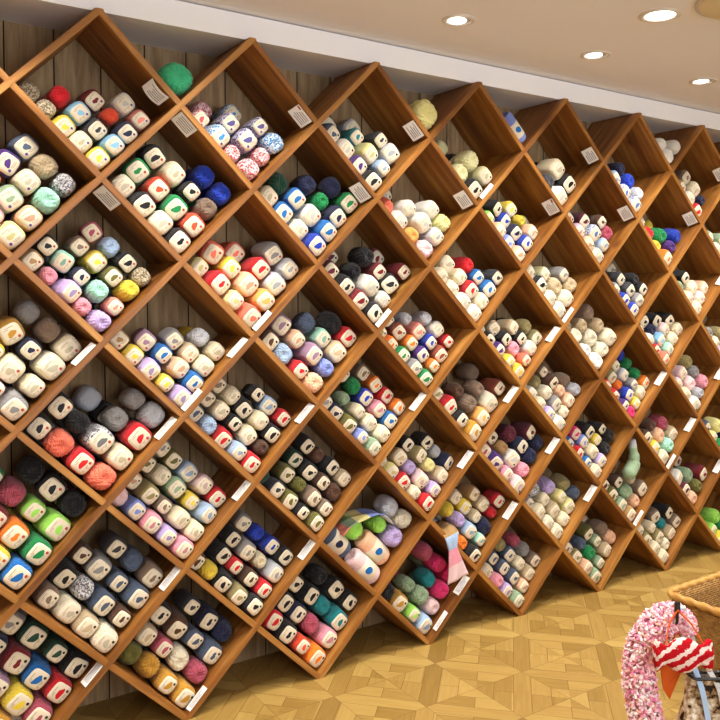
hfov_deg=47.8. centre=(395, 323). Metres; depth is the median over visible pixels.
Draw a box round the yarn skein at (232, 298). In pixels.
[219,290,243,310]
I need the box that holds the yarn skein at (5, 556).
[0,541,10,569]
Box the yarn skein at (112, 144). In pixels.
[96,134,124,157]
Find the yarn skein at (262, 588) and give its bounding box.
[248,575,271,597]
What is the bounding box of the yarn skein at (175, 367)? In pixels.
[160,356,189,378]
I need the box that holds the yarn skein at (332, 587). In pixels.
[313,573,343,598]
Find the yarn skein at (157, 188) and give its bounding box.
[137,177,169,202]
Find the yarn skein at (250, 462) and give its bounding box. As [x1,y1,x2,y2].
[237,449,260,472]
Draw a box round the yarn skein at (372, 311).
[361,302,382,323]
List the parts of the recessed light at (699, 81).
bulb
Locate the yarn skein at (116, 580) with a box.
[102,565,128,591]
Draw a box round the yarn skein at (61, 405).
[42,392,73,419]
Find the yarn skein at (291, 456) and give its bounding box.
[279,446,302,467]
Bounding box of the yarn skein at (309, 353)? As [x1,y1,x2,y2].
[291,341,322,365]
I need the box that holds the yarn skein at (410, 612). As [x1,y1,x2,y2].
[399,602,419,621]
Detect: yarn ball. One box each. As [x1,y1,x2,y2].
[0,476,26,506]
[12,299,39,324]
[15,455,44,483]
[18,81,39,101]
[27,154,57,179]
[30,187,59,214]
[32,317,60,342]
[35,99,55,118]
[36,267,57,285]
[41,427,73,456]
[47,85,69,109]
[49,173,75,198]
[57,489,86,516]
[62,410,89,432]
[68,573,93,599]
[70,297,91,315]
[83,280,108,302]
[83,462,115,490]
[84,309,110,331]
[95,237,119,258]
[97,108,118,126]
[100,405,127,430]
[112,280,138,301]
[112,489,127,505]
[117,544,142,571]
[117,640,141,664]
[118,388,144,409]
[128,267,150,286]
[132,650,159,677]
[135,401,164,428]
[157,62,192,96]
[164,641,188,670]
[181,655,206,683]
[186,328,208,346]
[187,165,214,189]
[189,198,216,221]
[195,414,216,434]
[196,558,217,579]
[204,182,230,206]
[209,614,231,641]
[222,145,239,162]
[236,159,258,180]
[243,522,264,540]
[246,147,269,166]
[247,438,268,454]
[248,550,266,568]
[257,133,283,154]
[259,471,268,483]
[262,172,287,195]
[272,342,291,364]
[286,475,305,491]
[289,175,315,195]
[291,312,314,334]
[296,610,318,633]
[299,372,322,392]
[303,446,323,462]
[303,563,327,584]
[305,192,328,210]
[307,593,329,614]
[310,358,333,376]
[316,177,340,199]
[316,311,341,333]
[318,481,340,500]
[330,391,349,405]
[338,262,360,278]
[340,376,360,394]
[343,516,362,539]
[347,247,373,266]
[363,515,385,532]
[373,494,397,516]
[376,524,401,546]
[380,197,392,212]
[381,582,394,599]
[387,508,411,528]
[392,573,414,591]
[394,312,411,325]
[397,459,415,474]
[403,227,418,242]
[404,584,428,604]
[410,99,436,129]
[410,540,432,560]
[411,311,431,325]
[412,567,434,587]
[414,240,432,257]
[415,457,434,471]
[416,596,438,614]
[422,552,445,571]
[425,444,439,457]
[425,578,448,598]
[430,214,449,232]
[432,563,448,581]
[437,501,453,516]
[440,382,463,398]
[445,510,464,526]
[452,164,467,181]
[453,150,478,171]
[453,257,473,273]
[455,393,476,412]
[458,534,466,549]
[462,380,483,396]
[471,515,490,534]
[479,505,496,517]
[489,439,507,453]
[489,571,502,587]
[493,538,505,551]
[495,424,515,442]
[501,531,519,546]
[504,341,519,356]
[510,215,524,226]
[510,461,529,476]
[512,540,528,556]
[514,319,531,333]
[518,447,536,463]
[526,434,542,449]
[527,374,540,388]
[528,483,539,496]
[537,475,554,493]
[541,174,553,187]
[545,277,561,294]
[549,473,569,490]
[552,384,564,396]
[553,372,569,385]
[561,277,576,292]
[563,382,580,395]
[564,484,579,499]
[569,328,581,342]
[569,535,585,549]
[570,318,586,332]
[573,304,593,321]
[579,328,596,346]
[579,343,590,355]
[579,544,595,559]
[586,317,603,332]
[587,519,607,534]
[588,352,602,368]
[590,341,608,356]
[595,441,609,453]
[597,528,615,543]
[599,225,612,240]
[599,428,613,442]
[607,162,624,175]
[611,379,621,389]
[615,469,634,483]
[615,482,631,498]
[616,351,623,361]
[619,357,631,369]
[620,173,633,188]
[622,272,638,284]
[625,493,639,507]
[626,406,634,417]
[627,367,640,378]
[630,187,642,199]
[638,417,655,431]
[643,323,655,334]
[644,226,653,237]
[648,414,667,429]
[650,427,663,442]
[651,228,666,243]
[653,240,660,249]
[654,517,665,528]
[655,138,666,150]
[658,537,669,549]
[659,437,673,451]
[660,240,675,252]
[662,149,673,163]
[663,228,680,243]
[665,140,680,154]
[673,466,692,482]
[676,355,692,368]
[682,375,695,390]
[686,365,698,378]
[687,478,701,491]
[687,490,696,503]
[690,387,703,397]
[694,195,704,206]
[694,374,707,388]
[699,507,719,522]
[703,416,719,432]
[705,326,712,336]
[709,326,719,339]
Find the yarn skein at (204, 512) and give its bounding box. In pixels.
[187,499,216,523]
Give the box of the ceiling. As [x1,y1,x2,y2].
[178,0,719,113]
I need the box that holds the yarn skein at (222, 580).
[210,564,232,592]
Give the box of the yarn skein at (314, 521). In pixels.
[299,509,323,531]
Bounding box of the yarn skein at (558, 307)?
[552,301,565,317]
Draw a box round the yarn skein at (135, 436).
[116,420,151,449]
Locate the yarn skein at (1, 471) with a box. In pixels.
[0,467,3,480]
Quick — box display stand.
[674,601,680,624]
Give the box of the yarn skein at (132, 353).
[118,343,143,365]
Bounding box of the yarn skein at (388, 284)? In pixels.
[377,273,398,293]
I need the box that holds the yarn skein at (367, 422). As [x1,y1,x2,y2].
[354,412,376,431]
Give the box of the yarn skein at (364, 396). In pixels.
[349,387,372,405]
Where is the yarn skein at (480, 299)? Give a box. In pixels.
[469,292,488,309]
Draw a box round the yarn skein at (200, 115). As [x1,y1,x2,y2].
[191,109,208,126]
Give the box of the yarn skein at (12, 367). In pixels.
[0,352,25,383]
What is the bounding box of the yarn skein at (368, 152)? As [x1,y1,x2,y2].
[352,143,377,164]
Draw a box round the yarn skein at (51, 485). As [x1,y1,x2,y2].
[35,470,66,501]
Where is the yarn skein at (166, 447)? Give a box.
[154,441,170,456]
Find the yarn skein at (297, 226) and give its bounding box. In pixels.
[287,219,307,239]
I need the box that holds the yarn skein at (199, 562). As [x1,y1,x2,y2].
[191,553,204,569]
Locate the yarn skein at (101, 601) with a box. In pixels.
[83,582,115,615]
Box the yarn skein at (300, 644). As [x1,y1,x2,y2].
[287,631,309,653]
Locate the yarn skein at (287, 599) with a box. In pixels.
[274,591,293,611]
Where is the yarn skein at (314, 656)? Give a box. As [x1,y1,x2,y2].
[295,636,325,667]
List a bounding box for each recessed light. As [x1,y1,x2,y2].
[442,14,475,26]
[580,50,610,59]
[638,8,682,22]
[689,77,717,84]
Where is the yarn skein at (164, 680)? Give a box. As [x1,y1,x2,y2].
[148,662,177,693]
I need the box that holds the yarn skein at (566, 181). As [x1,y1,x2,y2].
[553,174,575,193]
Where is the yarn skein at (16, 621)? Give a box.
[0,608,26,634]
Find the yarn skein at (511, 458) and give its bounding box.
[499,448,519,467]
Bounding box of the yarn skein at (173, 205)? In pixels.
[156,194,187,220]
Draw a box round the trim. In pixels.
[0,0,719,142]
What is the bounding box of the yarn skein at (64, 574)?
[48,555,77,588]
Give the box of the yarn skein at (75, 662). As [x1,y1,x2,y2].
[57,641,88,677]
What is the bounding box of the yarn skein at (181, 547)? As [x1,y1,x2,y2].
[164,533,193,558]
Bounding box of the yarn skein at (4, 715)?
[0,704,11,719]
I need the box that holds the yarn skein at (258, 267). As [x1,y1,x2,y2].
[240,257,269,279]
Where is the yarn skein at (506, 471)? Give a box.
[498,465,512,480]
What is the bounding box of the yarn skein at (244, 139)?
[227,128,256,154]
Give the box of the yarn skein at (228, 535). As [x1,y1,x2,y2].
[216,523,240,547]
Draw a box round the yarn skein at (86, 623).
[69,604,98,637]
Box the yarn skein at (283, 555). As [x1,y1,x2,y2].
[266,543,292,565]
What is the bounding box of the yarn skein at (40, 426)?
[23,412,52,439]
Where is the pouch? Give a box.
[652,610,713,673]
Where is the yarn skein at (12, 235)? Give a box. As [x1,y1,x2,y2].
[0,221,24,249]
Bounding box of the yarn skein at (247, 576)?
[233,564,257,586]
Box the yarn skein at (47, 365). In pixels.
[29,350,65,379]
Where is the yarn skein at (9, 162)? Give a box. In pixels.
[0,149,20,178]
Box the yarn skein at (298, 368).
[285,359,307,378]
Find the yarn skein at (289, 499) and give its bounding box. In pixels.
[277,487,297,509]
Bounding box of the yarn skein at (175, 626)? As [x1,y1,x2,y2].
[160,605,187,638]
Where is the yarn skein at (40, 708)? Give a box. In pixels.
[21,689,52,719]
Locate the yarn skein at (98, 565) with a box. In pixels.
[82,548,111,580]
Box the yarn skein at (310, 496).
[295,483,321,506]
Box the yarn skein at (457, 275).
[447,268,466,285]
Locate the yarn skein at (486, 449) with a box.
[481,443,490,456]
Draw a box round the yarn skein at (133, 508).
[118,495,145,519]
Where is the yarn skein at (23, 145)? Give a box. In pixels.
[5,133,38,162]
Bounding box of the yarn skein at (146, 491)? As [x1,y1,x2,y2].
[132,478,159,504]
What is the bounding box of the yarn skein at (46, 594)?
[31,578,59,608]
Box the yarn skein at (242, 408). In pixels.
[228,396,252,418]
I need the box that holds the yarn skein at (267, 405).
[252,395,276,414]
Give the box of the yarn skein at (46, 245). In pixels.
[31,234,58,257]
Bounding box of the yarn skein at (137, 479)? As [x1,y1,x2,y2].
[127,473,141,489]
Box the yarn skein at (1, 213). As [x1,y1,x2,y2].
[0,210,3,222]
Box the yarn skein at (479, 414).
[465,406,489,425]
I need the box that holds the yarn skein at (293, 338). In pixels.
[278,329,304,348]
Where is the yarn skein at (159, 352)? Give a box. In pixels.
[146,343,171,363]
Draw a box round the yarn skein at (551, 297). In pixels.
[543,290,556,305]
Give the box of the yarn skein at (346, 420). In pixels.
[338,411,356,433]
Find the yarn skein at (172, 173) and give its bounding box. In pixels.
[151,161,184,187]
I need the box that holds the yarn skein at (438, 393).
[433,387,442,400]
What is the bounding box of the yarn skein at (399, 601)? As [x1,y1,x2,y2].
[386,587,407,611]
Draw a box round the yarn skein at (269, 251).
[251,241,282,265]
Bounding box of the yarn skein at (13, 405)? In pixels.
[0,387,28,420]
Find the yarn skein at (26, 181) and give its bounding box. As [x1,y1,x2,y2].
[9,169,40,196]
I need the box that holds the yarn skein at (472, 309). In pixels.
[466,303,481,321]
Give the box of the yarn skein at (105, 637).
[88,617,117,652]
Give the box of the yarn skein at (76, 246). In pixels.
[63,236,89,257]
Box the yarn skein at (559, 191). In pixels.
[551,186,566,204]
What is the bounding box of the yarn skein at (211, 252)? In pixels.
[195,239,223,264]
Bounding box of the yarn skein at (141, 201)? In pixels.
[126,191,155,217]
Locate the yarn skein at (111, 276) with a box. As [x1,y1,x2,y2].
[96,266,122,287]
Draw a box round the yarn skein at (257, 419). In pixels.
[242,409,268,429]
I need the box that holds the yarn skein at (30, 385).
[16,373,44,397]
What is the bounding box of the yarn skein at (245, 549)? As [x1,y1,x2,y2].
[230,535,255,560]
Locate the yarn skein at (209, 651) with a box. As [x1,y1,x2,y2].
[192,631,221,664]
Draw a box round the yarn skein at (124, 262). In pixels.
[107,252,136,273]
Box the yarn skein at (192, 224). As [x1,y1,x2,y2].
[174,212,204,237]
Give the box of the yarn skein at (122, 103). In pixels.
[106,92,134,118]
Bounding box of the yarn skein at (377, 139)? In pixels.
[361,131,386,149]
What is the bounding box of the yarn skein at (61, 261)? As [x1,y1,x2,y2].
[48,250,74,272]
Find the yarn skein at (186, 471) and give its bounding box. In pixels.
[170,459,197,481]
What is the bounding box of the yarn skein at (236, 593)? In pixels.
[223,578,247,604]
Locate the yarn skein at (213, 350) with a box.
[199,341,224,360]
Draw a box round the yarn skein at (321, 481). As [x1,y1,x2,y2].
[305,471,329,490]
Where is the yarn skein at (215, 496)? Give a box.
[200,483,225,507]
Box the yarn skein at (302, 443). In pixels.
[290,432,314,453]
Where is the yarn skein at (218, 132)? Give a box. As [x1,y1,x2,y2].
[204,124,229,147]
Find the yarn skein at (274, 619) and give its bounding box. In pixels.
[261,608,282,630]
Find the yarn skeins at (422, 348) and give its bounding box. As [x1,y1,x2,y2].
[2,93,719,719]
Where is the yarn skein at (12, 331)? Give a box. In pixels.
[0,316,24,345]
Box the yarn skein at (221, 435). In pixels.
[209,423,232,448]
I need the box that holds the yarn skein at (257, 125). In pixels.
[241,117,267,137]
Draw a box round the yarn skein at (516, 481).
[508,473,524,492]
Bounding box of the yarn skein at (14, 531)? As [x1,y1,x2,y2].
[0,514,29,548]
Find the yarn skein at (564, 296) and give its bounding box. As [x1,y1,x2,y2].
[556,289,572,306]
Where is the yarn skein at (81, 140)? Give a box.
[68,131,92,153]
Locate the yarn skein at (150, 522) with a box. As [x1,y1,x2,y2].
[136,507,162,533]
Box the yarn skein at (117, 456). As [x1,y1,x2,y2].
[100,441,132,469]
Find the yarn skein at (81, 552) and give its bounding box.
[67,539,91,563]
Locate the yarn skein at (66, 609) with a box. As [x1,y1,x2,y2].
[48,589,80,623]
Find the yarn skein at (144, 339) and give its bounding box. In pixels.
[131,328,155,350]
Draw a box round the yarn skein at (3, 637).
[0,631,7,653]
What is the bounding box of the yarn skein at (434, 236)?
[418,227,443,246]
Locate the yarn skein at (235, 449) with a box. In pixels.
[224,439,246,460]
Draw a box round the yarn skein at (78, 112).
[61,101,90,126]
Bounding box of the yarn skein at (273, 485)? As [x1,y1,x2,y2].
[262,476,284,497]
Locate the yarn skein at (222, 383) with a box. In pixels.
[211,377,226,393]
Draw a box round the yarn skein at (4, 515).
[0,503,8,526]
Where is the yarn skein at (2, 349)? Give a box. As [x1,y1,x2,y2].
[0,344,4,357]
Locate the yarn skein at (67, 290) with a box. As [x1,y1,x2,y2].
[49,279,81,302]
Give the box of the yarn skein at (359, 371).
[349,363,369,380]
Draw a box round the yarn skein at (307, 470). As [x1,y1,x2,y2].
[292,457,317,480]
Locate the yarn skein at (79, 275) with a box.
[65,267,90,285]
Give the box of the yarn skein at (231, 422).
[218,413,241,430]
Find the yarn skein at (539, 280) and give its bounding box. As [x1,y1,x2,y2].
[533,275,546,292]
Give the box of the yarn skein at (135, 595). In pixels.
[116,576,148,608]
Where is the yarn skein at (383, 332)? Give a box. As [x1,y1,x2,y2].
[381,328,386,336]
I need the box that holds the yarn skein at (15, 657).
[0,636,30,674]
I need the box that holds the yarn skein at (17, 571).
[0,552,32,589]
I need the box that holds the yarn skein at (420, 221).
[406,212,431,233]
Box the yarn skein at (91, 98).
[75,89,104,113]
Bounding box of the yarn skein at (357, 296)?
[348,289,368,309]
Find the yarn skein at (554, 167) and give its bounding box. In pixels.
[536,158,564,180]
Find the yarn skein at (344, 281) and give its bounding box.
[334,273,354,294]
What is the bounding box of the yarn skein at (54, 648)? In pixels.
[39,630,67,662]
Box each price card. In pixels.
[71,342,95,365]
[81,662,102,686]
[93,185,120,210]
[142,78,168,105]
[154,417,176,439]
[159,566,180,590]
[171,112,196,136]
[181,388,201,410]
[186,685,206,710]
[226,337,247,357]
[231,480,250,500]
[252,310,271,330]
[288,104,311,127]
[294,403,314,423]
[297,539,315,559]
[349,182,370,202]
[375,309,391,327]
[402,120,423,141]
[409,392,426,410]
[433,610,447,630]
[453,190,472,208]
[453,575,469,595]
[457,450,473,468]
[479,183,493,198]
[502,501,517,519]
[503,386,517,402]
[541,198,559,215]
[545,326,559,341]
[545,437,559,453]
[562,307,573,322]
[581,147,598,163]
[583,485,596,501]
[617,205,633,220]
[633,510,643,525]
[654,371,666,384]
[666,454,675,468]
[682,211,697,225]
[684,417,695,431]
[712,167,719,181]
[712,459,719,473]
[714,368,719,379]
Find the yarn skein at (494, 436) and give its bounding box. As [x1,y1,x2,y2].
[486,431,497,444]
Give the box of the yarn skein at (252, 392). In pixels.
[241,384,264,401]
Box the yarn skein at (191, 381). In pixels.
[176,369,202,392]
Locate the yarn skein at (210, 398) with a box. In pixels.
[199,391,215,407]
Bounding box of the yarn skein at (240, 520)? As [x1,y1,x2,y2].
[228,508,251,531]
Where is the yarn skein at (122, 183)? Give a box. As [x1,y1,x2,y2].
[109,174,134,197]
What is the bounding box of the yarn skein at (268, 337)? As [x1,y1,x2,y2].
[259,329,278,350]
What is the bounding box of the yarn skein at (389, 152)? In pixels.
[376,143,399,164]
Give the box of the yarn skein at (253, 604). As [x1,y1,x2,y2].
[237,590,262,615]
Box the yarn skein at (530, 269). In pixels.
[526,265,534,278]
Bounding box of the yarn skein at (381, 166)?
[366,159,389,177]
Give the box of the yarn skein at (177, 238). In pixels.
[161,228,190,253]
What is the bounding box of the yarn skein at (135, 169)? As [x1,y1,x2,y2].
[120,158,149,185]
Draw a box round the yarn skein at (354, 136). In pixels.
[339,128,363,146]
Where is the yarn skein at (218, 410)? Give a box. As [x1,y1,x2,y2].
[203,399,229,419]
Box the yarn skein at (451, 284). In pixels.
[445,279,458,295]
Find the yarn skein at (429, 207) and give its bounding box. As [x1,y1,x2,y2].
[414,200,438,218]
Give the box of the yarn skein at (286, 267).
[270,258,297,279]
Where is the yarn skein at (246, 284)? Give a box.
[228,271,258,296]
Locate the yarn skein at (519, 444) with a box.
[505,436,527,453]
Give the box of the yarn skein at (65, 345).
[49,332,81,360]
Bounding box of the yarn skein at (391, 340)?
[384,334,397,349]
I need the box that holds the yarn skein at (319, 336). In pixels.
[304,327,330,347]
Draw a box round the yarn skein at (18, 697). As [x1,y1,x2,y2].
[0,674,33,715]
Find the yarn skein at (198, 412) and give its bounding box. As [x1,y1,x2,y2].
[188,405,203,421]
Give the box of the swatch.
[442,525,468,584]
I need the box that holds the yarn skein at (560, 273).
[547,267,568,281]
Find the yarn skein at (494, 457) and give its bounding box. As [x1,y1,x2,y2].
[487,449,502,469]
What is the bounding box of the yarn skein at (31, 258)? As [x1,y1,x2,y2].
[18,249,43,271]
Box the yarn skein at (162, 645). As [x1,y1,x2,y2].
[148,629,172,657]
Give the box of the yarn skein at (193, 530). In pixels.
[178,517,203,540]
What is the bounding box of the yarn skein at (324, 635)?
[308,621,336,647]
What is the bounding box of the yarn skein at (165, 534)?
[151,522,176,545]
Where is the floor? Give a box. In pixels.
[68,541,719,719]
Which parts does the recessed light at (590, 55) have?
bulb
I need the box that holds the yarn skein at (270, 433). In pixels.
[255,422,280,442]
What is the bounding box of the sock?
[622,439,640,479]
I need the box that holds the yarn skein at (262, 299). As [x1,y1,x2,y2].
[243,288,274,311]
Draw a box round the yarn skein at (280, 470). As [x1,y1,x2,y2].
[269,460,294,482]
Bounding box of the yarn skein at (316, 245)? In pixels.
[301,233,325,256]
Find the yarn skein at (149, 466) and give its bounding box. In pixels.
[140,457,155,472]
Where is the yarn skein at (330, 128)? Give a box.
[322,123,339,141]
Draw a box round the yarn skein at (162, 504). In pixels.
[150,493,171,513]
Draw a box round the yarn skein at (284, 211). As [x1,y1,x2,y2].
[272,201,292,223]
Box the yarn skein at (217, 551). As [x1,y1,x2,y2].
[203,539,231,564]
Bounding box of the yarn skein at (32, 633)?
[16,614,48,648]
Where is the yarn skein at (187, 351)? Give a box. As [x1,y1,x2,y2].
[173,341,198,362]
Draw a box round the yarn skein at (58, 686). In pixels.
[40,665,71,703]
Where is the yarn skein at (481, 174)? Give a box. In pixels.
[467,166,491,186]
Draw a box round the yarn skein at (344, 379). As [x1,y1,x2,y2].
[340,372,349,382]
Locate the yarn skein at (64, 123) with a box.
[51,115,75,136]
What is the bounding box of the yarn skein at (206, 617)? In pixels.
[189,599,217,629]
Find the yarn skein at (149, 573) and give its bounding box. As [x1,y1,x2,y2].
[132,556,162,587]
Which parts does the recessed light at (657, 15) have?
bulb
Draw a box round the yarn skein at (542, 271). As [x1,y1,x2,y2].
[533,266,549,280]
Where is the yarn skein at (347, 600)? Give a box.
[330,587,356,610]
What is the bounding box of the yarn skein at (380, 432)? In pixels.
[366,423,389,442]
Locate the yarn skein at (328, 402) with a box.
[323,396,332,408]
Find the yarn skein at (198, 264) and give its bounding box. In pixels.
[187,257,208,276]
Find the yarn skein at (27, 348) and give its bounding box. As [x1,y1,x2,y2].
[12,336,41,359]
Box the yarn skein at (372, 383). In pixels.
[359,374,381,392]
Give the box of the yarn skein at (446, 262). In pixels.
[434,255,454,272]
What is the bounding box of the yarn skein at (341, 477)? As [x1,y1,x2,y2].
[328,467,350,486]
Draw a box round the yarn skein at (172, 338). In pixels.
[157,327,183,349]
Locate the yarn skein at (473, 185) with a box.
[464,178,482,198]
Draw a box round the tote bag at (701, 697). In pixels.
[677,607,719,719]
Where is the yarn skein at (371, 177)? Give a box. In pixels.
[361,170,381,190]
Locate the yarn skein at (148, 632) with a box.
[134,621,157,645]
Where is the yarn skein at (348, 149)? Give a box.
[336,138,354,158]
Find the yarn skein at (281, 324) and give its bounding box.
[266,313,290,335]
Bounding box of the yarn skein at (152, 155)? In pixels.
[135,144,165,169]
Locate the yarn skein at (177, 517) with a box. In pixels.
[161,504,189,528]
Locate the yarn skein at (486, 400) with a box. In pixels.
[474,390,497,412]
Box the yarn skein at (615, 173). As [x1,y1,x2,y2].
[611,170,620,183]
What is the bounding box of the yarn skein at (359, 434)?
[351,427,368,443]
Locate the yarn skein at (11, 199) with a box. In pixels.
[0,184,23,213]
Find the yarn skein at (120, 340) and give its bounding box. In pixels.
[109,329,128,349]
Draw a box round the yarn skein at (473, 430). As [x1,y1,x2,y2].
[462,419,480,440]
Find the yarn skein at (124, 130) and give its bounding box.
[109,121,137,144]
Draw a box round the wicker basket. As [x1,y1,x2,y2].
[667,571,719,670]
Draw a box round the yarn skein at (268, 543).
[253,531,279,554]
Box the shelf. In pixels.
[0,8,719,719]
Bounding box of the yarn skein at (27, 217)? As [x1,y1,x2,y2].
[11,205,42,231]
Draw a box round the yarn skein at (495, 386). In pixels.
[480,377,504,395]
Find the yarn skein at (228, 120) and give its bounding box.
[210,112,239,134]
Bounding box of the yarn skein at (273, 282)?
[258,272,285,295]
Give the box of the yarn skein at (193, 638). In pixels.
[179,622,203,648]
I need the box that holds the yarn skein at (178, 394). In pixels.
[163,383,191,407]
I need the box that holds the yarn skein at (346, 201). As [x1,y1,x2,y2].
[328,192,357,213]
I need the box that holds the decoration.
[621,600,698,719]
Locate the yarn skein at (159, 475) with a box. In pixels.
[143,463,170,485]
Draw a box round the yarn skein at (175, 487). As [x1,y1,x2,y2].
[159,475,186,498]
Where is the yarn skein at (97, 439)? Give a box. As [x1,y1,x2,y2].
[78,423,114,453]
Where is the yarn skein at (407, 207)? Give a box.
[393,200,415,216]
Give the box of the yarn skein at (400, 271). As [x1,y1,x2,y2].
[385,263,409,280]
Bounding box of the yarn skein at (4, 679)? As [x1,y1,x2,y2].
[0,667,9,696]
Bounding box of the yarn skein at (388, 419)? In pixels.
[374,410,397,428]
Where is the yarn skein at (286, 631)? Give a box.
[267,617,296,643]
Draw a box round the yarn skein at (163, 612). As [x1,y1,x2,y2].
[150,600,171,624]
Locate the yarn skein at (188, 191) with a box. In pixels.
[172,181,200,203]
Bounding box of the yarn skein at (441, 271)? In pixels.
[433,267,447,281]
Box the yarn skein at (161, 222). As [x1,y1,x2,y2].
[145,210,172,234]
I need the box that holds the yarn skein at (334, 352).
[320,340,345,362]
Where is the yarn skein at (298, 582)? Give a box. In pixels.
[288,575,303,591]
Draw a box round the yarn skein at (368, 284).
[352,273,378,296]
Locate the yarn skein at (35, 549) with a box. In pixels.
[16,530,51,564]
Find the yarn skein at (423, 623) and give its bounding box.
[409,610,432,633]
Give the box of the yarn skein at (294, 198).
[277,187,305,210]
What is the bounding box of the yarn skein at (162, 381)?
[150,373,173,391]
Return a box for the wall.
[0,20,708,706]
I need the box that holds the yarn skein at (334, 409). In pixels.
[327,402,342,419]
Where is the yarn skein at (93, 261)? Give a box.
[77,250,106,273]
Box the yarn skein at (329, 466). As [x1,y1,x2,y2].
[313,455,338,475]
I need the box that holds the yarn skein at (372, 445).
[361,436,380,456]
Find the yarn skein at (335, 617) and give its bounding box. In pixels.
[319,601,347,630]
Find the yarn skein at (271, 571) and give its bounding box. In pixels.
[256,557,283,582]
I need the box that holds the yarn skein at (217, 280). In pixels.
[201,270,229,295]
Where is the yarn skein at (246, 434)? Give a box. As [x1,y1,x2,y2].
[230,423,256,445]
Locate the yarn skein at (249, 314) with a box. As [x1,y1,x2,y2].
[234,302,260,328]
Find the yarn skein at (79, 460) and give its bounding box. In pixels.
[62,445,94,474]
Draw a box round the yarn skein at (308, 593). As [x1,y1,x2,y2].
[288,580,318,604]
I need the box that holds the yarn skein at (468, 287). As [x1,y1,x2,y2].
[458,280,477,298]
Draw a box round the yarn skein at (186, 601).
[173,588,199,614]
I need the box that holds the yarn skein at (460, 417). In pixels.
[451,410,467,427]
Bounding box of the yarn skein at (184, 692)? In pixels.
[167,672,195,707]
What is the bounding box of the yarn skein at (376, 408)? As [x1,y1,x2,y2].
[363,399,385,417]
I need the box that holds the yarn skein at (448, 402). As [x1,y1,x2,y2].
[439,394,456,414]
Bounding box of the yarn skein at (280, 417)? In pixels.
[266,407,290,426]
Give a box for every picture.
[4,159,10,168]
[5,368,14,374]
[5,622,13,627]
[6,195,14,201]
[7,233,14,239]
[8,330,15,337]
[10,407,18,412]
[10,573,23,581]
[11,533,19,540]
[12,701,24,709]
[13,659,20,668]
[23,143,30,149]
[24,215,34,221]
[25,178,32,184]
[27,633,38,641]
[28,348,34,352]
[29,258,36,263]
[30,385,38,391]
[31,509,39,517]
[31,676,41,683]
[32,550,44,558]
[36,424,42,432]
[45,243,51,248]
[46,596,51,603]
[47,365,58,371]
[48,485,55,494]
[52,650,61,657]
[55,525,61,534]
[55,689,64,698]
[58,403,64,412]
[62,124,68,129]
[62,576,68,583]
[65,346,72,352]
[66,611,73,616]
[70,290,76,296]
[73,664,82,674]
[79,460,87,468]
[82,624,92,631]
[93,566,103,573]
[96,155,101,161]
[97,438,107,446]
[101,602,109,611]
[103,639,108,647]
[110,142,118,147]
[112,546,120,552]
[118,457,125,462]
[121,183,129,190]
[123,130,131,136]
[124,260,131,265]
[134,168,141,173]
[136,597,142,602]
[137,434,143,443]
[138,117,144,123]
[140,202,149,208]
[145,634,152,641]
[146,493,154,498]
[151,155,159,161]
[156,186,163,191]
[159,220,167,227]
[163,682,172,688]
[170,458,177,463]
[171,206,180,212]
[174,486,181,492]
[177,238,183,244]
[178,366,184,371]
[180,695,189,702]
[185,471,192,476]
[191,222,196,229]
[211,250,215,258]
[227,120,234,125]
[243,137,251,142]
[246,282,253,289]
[250,316,256,321]
[259,266,265,272]
[262,298,269,303]
[265,404,272,409]
[271,252,278,258]
[272,618,278,625]
[273,282,280,288]
[279,322,285,329]
[282,210,286,217]
[294,196,301,202]
[314,242,321,248]
[326,229,332,234]
[328,268,334,273]
[334,350,341,355]
[336,540,342,547]
[358,298,364,303]
[365,567,372,573]
[371,179,377,185]
[375,548,382,554]
[386,282,393,286]
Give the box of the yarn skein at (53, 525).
[32,507,70,540]
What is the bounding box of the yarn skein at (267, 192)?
[258,186,277,205]
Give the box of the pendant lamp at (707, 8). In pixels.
[695,0,719,19]
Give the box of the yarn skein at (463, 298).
[456,292,470,308]
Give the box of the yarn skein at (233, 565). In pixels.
[222,554,242,573]
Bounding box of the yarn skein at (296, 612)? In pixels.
[279,599,306,622]
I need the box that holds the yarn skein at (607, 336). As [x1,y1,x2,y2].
[595,327,616,345]
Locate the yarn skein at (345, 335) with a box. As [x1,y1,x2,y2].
[330,326,355,347]
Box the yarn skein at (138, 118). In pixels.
[122,109,149,132]
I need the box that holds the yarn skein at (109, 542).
[97,530,126,558]
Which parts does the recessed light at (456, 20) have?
bulb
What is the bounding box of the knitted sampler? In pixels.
[334,508,393,535]
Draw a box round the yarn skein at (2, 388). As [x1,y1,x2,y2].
[0,382,4,395]
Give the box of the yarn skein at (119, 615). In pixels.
[105,599,130,627]
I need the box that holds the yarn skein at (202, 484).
[185,472,212,494]
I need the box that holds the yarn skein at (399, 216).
[391,210,407,228]
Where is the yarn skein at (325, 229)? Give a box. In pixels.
[307,220,336,242]
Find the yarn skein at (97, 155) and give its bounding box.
[84,146,109,170]
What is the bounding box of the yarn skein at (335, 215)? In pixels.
[319,205,345,227]
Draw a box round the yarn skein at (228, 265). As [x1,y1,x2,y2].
[210,256,240,279]
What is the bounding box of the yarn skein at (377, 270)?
[360,262,385,279]
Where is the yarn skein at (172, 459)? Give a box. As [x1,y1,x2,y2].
[156,448,182,469]
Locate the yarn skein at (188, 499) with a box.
[176,489,198,509]
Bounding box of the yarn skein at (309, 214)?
[290,204,320,226]
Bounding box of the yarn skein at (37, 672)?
[19,651,50,689]
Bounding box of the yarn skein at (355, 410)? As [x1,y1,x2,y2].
[342,401,364,418]
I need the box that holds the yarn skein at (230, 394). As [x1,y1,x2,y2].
[214,384,240,404]
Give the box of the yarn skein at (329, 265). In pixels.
[322,259,338,278]
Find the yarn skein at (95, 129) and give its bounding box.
[78,118,107,142]
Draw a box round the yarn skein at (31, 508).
[16,493,45,521]

